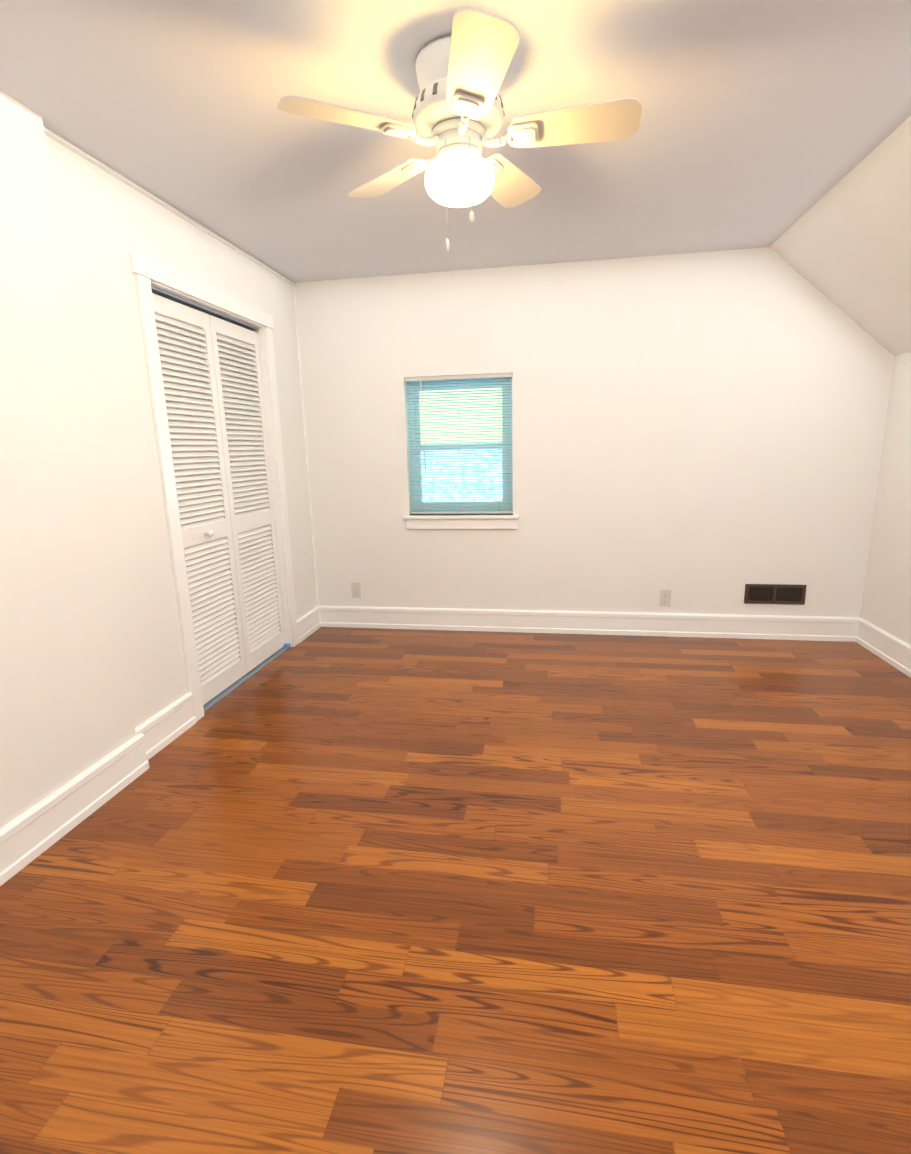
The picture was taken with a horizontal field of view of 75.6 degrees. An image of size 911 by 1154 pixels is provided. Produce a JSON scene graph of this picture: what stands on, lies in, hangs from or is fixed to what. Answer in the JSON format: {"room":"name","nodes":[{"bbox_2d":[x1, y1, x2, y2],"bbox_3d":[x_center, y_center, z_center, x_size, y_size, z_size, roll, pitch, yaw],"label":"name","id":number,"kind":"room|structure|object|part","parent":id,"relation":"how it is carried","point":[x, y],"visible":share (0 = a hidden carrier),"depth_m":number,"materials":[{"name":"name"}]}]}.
{"room":"empty bedroom","nodes":[
{"label":"empty bedroom","id":0,"kind":"room"},
{"bbox_2d":[0,90,316,828],"bbox_3d":[-1.495,-0.296,1.938,0.200,2.400,4.700,1,13,10],"label":"wall","id":1,"kind":"structure","parent":0,"point":[92,667],"depth_m":2.17,"materials":[{"name":"beige paint"}]},
{"bbox_2d":[0,606,320,885],"bbox_3d":[-1.385,0.799,2.164,0.071,0.160,4.700,1,13,10],"label":"baseboard","id":2,"kind":"structure","parent":1,"relation":"attached to","point":[27,837],"depth_m":2.18,"materials":[{"name":"white wood"}]},
{"bbox_2d":[44,127,318,605],"bbox_3d":[-1.220,-0.659,3.186,0.020,2.240,2.050,1,13,10],"label":"trim","id":3,"kind":"structure","parent":1,"relation":"attached to","point":[72,147],"depth_m":3.06,"materials":[{"name":"white wood"}]},
{"bbox_2d":[129,253,298,721],"bbox_3d":[-1.286,-0.444,3.261,0.170,2.111,1.246,1,13,10],"label":"door frame","id":4,"kind":"structure","parent":1,"relation":"attached to","point":[145,271],"depth_m":2.88,"materials":[{"name":"white wood"}]},
{"bbox_2d":[152,293,284,704],"bbox_3d":[-1.254,-0.398,3.266,0.079,1.982,1.032,1,13,10],"label":"closet door","id":5,"kind":"structure","parent":1,"relation":"in","point":[212,380],"depth_m":3.20,"materials":[{"name":"white paint"}]},
{"bbox_2d":[0,627,910,1153],"bbox_3d":[0.413,0.949,1.891,4.010,0.100,5.000,1,13,10],"label":"floor","id":6,"kind":"structure","parent":0,"point":[360,891],"depth_m":1.66,"materials":[{"name":"laminate"}]},
{"bbox_2d":[0,0,910,282],"bbox_3d":[-0.026,-1.522,1.413,3.240,0.150,5.000,1,13,10],"label":"ceiling","id":7,"kind":"structure","parent":0,"point":[766,122],"depth_m":1.98,"materials":[{"name":"paint"}]},
{"bbox_2d":[277,7,641,252],"bbox_3d":[0.044,-1.254,1.769,0.983,0.530,1.021,1,13,10],"label":"ceiling fan","id":8,"kind":"object","parent":7,"relation":"hanging from","point":[458,114],"visible":1,"depth_m":1.68,"materials":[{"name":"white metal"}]},
{"bbox_3d":[0.013,-1.210,1.788,0.212,0.118,0.212,1,13,10],"label":"globe","id":9,"kind":"part","parent":8,"relation":"part of"},
{"bbox_2d":[295,247,893,616],"bbox_3d":[0.782,-0.794,3.957,4.010,2.400,0.150,1,13,10],"label":"wall","id":10,"kind":"structure","parent":0,"point":[699,433],"depth_m":3.81,"materials":[{"name":"beige paint"}]},
{"bbox_2d":[351,582,360,597],"bbox_3d":[-0.733,0.097,4.333,0.070,0.115,0.008,1,13,10],"label":"electrical outlet","id":11,"kind":"object","parent":10,"relation":"attached to","point":[356,589],"visible":1,"depth_m":4.33,"materials":[{"name":"plastic"}]},
{"bbox_2d":[407,376,512,513],"bbox_3d":[0.039,-0.906,4.085,0.730,0.930,0.050,1,13,10],"label":"window","id":12,"kind":"structure","parent":10,"relation":"in","point":[508,503],"depth_m":4.08,"materials":[{"name":"plastic"}]},
{"bbox_2d":[405,373,511,513],"bbox_3d":[0.025,-0.894,4.003,0.722,0.917,0.040,1,13,10],"label":"window blind","id":13,"kind":"object","parent":12,"relation":"attached to","point":[472,377],"visible":0.88,"depth_m":3.98,"materials":[{"name":"plastic"}]},
{"bbox_2d":[404,514,518,528],"bbox_3d":[0.045,-0.388,4.111,0.805,0.095,0.110,1,13,10],"label":"window sill","id":14,"kind":"structure","parent":10,"relation":"attached to","point":[461,521],"depth_m":4.07,"materials":[{"name":"white wood"}]},
{"bbox_2d":[319,606,860,641],"bbox_3d":[0.794,0.318,4.115,3.710,0.160,0.021,1,13,10],"label":"baseboard","id":15,"kind":"structure","parent":10,"relation":"attached to","point":[811,628],"depth_m":4.08,"materials":[{"name":"white wood"}]},
{"bbox_2d":[660,590,670,606],"bbox_3d":[1.422,0.144,3.975,0.070,0.115,0.008,1,13,10],"label":"electrical outlet","id":16,"kind":"object","parent":10,"relation":"attached to","point":[665,598],"visible":1,"depth_m":3.97,"materials":[{"name":"plastic"}]},
{"bbox_2d":[744,584,806,604],"bbox_3d":[2.096,0.113,3.853,0.370,0.132,0.009,1,13,10],"label":"air vent","id":17,"kind":"object","parent":10,"relation":"in","point":[774,594],"visible":1,"depth_m":3.85,"materials":[{"name":"brown metal"}]},
{"bbox_2d":[770,116,910,355],"bbox_3d":[1.874,-1.167,1.168,0.838,0.754,5.000,1,13,10],"label":"ceiling","id":18,"kind":"structure","parent":0,"point":[844,244],"depth_m":2.88,"materials":[{"name":"beige paint"}]},
{"bbox_2d":[861,352,910,644],"bbox_3d":[2.294,0.065,1.372,0.150,1.760,4.700,1,13,10],"label":"wall","id":19,"kind":"structure","parent":0,"point":[886,605],"depth_m":3.44,"materials":[{"name":"beige paint"}]},
{"bbox_2d":[856,617,910,677],"bbox_3d":[2.229,0.845,1.557,0.021,0.160,4.700,1,13,10],"label":"baseboard","id":20,"kind":"structure","parent":19,"relation":"attached to","point":[892,650],"depth_m":3.48,"materials":[{"name":"white wood"}]},
{"label":"outside","id":21,"kind":"structure","parent":0,"visible":0},
{"bbox_2d":[419,388,502,501],"bbox_3d":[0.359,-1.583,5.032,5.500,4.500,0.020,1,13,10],"label":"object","id":22,"kind":"structure","parent":21,"point":[460,481],"depth_m":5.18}
]}

